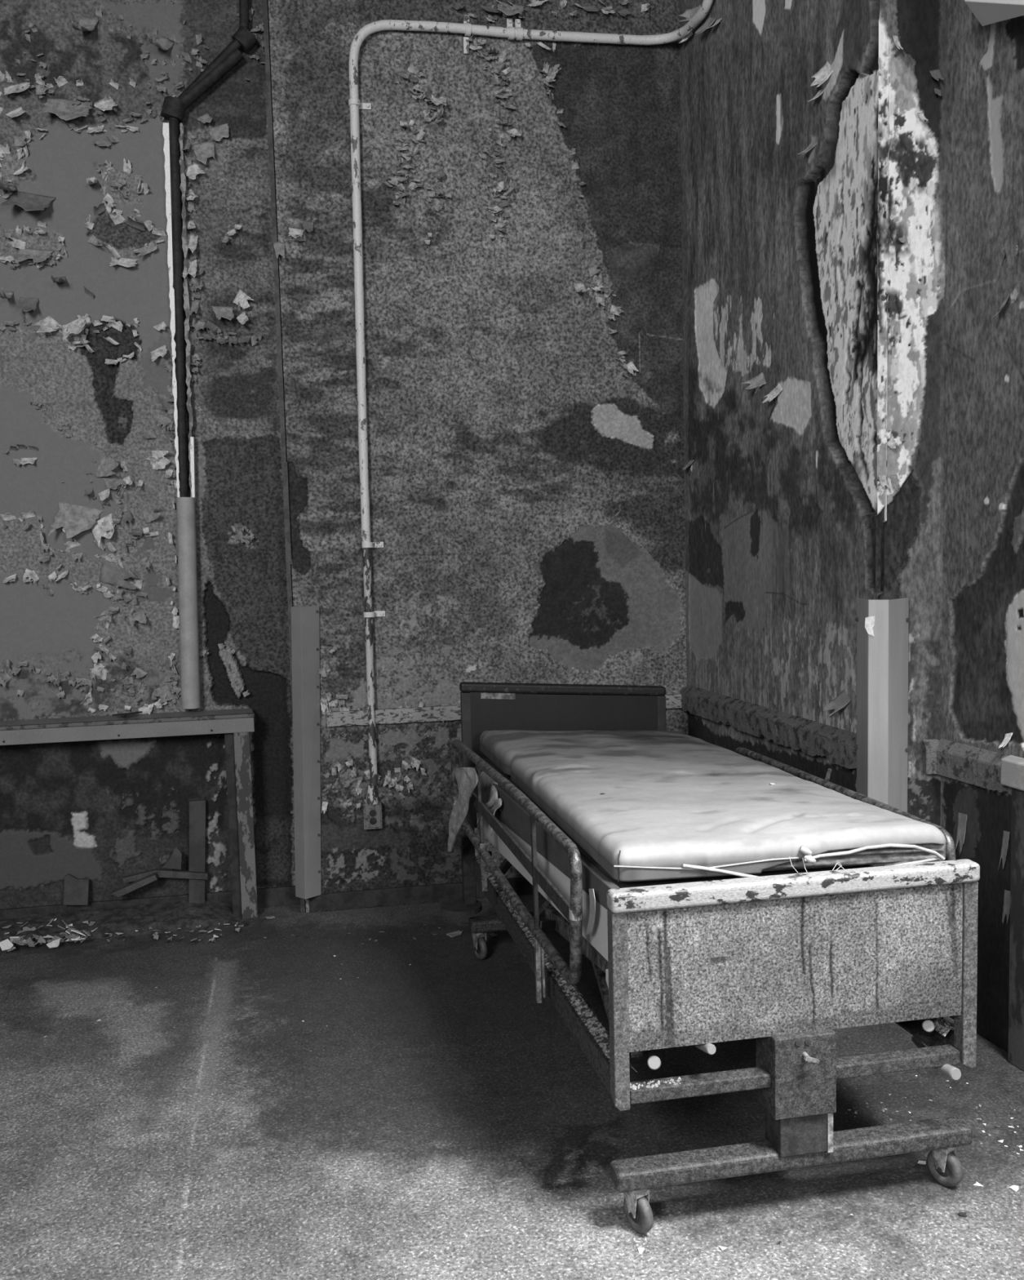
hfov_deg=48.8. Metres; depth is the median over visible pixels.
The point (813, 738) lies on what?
trim
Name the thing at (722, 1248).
flake
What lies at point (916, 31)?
wall
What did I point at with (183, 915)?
rubble
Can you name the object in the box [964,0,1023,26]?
wall box
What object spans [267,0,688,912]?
wall
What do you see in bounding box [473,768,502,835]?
sheet
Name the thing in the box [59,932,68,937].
flake
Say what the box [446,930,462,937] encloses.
flake
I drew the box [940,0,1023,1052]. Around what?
wall
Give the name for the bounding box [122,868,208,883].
plank
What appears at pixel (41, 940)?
flake
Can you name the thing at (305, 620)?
guard
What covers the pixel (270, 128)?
wall
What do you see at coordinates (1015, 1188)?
flake
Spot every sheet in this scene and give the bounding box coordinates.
[111,711,142,718]
[162,846,182,869]
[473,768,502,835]
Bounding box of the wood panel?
[189,799,206,903]
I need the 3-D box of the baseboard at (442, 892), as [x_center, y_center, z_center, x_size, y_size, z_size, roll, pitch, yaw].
[-0.032,1.192,5.431,1.862,0.085,0.016,-2,5,-11]
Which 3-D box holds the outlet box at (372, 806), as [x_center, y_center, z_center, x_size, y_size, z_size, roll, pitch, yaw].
[-0.651,0.775,5.254,0.087,0.208,0.061,-2,5,-11]
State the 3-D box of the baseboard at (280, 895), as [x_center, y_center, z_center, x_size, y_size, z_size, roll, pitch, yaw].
[-1.851,1.252,5.228,1.710,0.090,0.016,-2,5,-11]
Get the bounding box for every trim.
[326,693,681,726]
[680,684,857,768]
[922,738,939,773]
[936,738,1012,795]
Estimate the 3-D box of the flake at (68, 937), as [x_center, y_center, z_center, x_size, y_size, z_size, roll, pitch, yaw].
[-1.892,1.289,4.886,0.036,0.031,0.071,3,6,39]
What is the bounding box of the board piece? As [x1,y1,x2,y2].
[63,873,89,905]
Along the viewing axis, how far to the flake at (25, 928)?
5.02 m
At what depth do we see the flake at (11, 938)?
4.88 m
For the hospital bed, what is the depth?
2.81 m
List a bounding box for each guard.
[291,605,321,899]
[855,597,909,813]
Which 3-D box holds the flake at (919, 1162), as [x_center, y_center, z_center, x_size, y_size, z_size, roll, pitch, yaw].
[1.107,1.411,3.048,0.022,0.004,0.015,0,5,18]
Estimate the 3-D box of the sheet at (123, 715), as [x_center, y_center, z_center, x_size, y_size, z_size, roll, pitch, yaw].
[-1.722,0.335,5.073,0.130,0.016,0.064,-6,7,-43]
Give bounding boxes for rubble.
[0,900,241,946]
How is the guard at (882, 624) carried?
attached to the wall at (916, 31)
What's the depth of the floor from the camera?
3.26 m
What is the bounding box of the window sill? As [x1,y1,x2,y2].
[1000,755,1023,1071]
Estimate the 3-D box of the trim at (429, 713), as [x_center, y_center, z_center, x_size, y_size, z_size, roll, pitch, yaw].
[0.005,0.330,5.356,1.747,0.067,0.038,-2,5,-11]
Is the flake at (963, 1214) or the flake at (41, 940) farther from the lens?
the flake at (41, 940)
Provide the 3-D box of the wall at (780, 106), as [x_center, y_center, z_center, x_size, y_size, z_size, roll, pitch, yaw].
[1.004,-0.904,4.618,0.135,4.350,1.667,-3,5,-16]
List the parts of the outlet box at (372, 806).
plate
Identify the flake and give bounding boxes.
[0,938,13,951]
[9,936,22,942]
[13,939,25,945]
[22,926,31,930]
[26,939,35,946]
[32,934,40,939]
[37,935,45,944]
[46,938,60,948]
[52,935,65,942]
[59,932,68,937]
[65,928,74,933]
[66,935,80,941]
[71,928,86,936]
[83,930,91,936]
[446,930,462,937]
[489,933,497,937]
[637,1247,644,1254]
[718,1245,727,1250]
[917,1160,926,1164]
[958,1212,967,1217]
[973,1181,983,1186]
[1009,1185,1018,1191]
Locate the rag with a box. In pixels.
[448,767,478,853]
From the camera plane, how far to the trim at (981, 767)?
3.74 m
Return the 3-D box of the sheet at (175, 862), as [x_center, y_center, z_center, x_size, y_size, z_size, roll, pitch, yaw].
[-1.566,1.006,5.191,0.091,0.104,0.023,-2,5,-11]
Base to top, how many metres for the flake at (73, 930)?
0.037 m
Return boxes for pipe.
[160,0,257,709]
[348,0,713,785]
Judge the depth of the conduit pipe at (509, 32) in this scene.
5.07 m
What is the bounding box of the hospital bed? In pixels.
[440,681,980,1234]
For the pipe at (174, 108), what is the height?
3.289 m
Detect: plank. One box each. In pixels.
[111,872,158,897]
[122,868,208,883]
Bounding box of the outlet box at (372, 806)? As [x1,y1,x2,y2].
[362,783,382,829]
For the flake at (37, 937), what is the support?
on the rubble
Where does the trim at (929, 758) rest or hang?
attached to the wall at (916, 31)
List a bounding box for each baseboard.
[0,885,300,919]
[309,876,539,913]
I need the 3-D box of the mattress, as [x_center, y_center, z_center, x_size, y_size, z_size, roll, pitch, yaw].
[0.494,0.537,3.747,0.937,0.264,1.940,-2,5,-11]
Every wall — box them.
[0,0,295,909]
[262,0,306,912]
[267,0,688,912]
[678,0,890,792]
[875,0,947,826]
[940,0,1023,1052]
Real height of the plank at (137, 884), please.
0.090 m
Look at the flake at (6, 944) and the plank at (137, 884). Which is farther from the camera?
the plank at (137, 884)
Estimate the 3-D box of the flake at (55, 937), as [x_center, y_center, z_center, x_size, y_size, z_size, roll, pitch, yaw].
[-1.966,1.297,4.892,0.052,0.021,0.026,0,5,12]
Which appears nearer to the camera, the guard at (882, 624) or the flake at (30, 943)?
the guard at (882, 624)
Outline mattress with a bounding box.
[480,729,946,934]
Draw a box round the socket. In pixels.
[369,809,377,824]
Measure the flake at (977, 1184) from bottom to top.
0.002 m
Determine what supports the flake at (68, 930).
on the rubble
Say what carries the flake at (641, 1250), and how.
on the floor
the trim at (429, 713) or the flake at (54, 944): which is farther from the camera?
the trim at (429, 713)
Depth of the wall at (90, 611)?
5.08 m
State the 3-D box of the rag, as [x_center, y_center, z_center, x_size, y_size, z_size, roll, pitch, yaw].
[-0.189,0.656,4.185,0.024,0.446,0.667,-3,5,-14]
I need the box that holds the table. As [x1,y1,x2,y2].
[0,708,257,919]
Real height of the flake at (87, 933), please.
0.030 m
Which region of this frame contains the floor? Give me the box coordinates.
[0,893,1023,1279]
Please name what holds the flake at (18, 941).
on the floor
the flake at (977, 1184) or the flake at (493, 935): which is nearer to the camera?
the flake at (977, 1184)

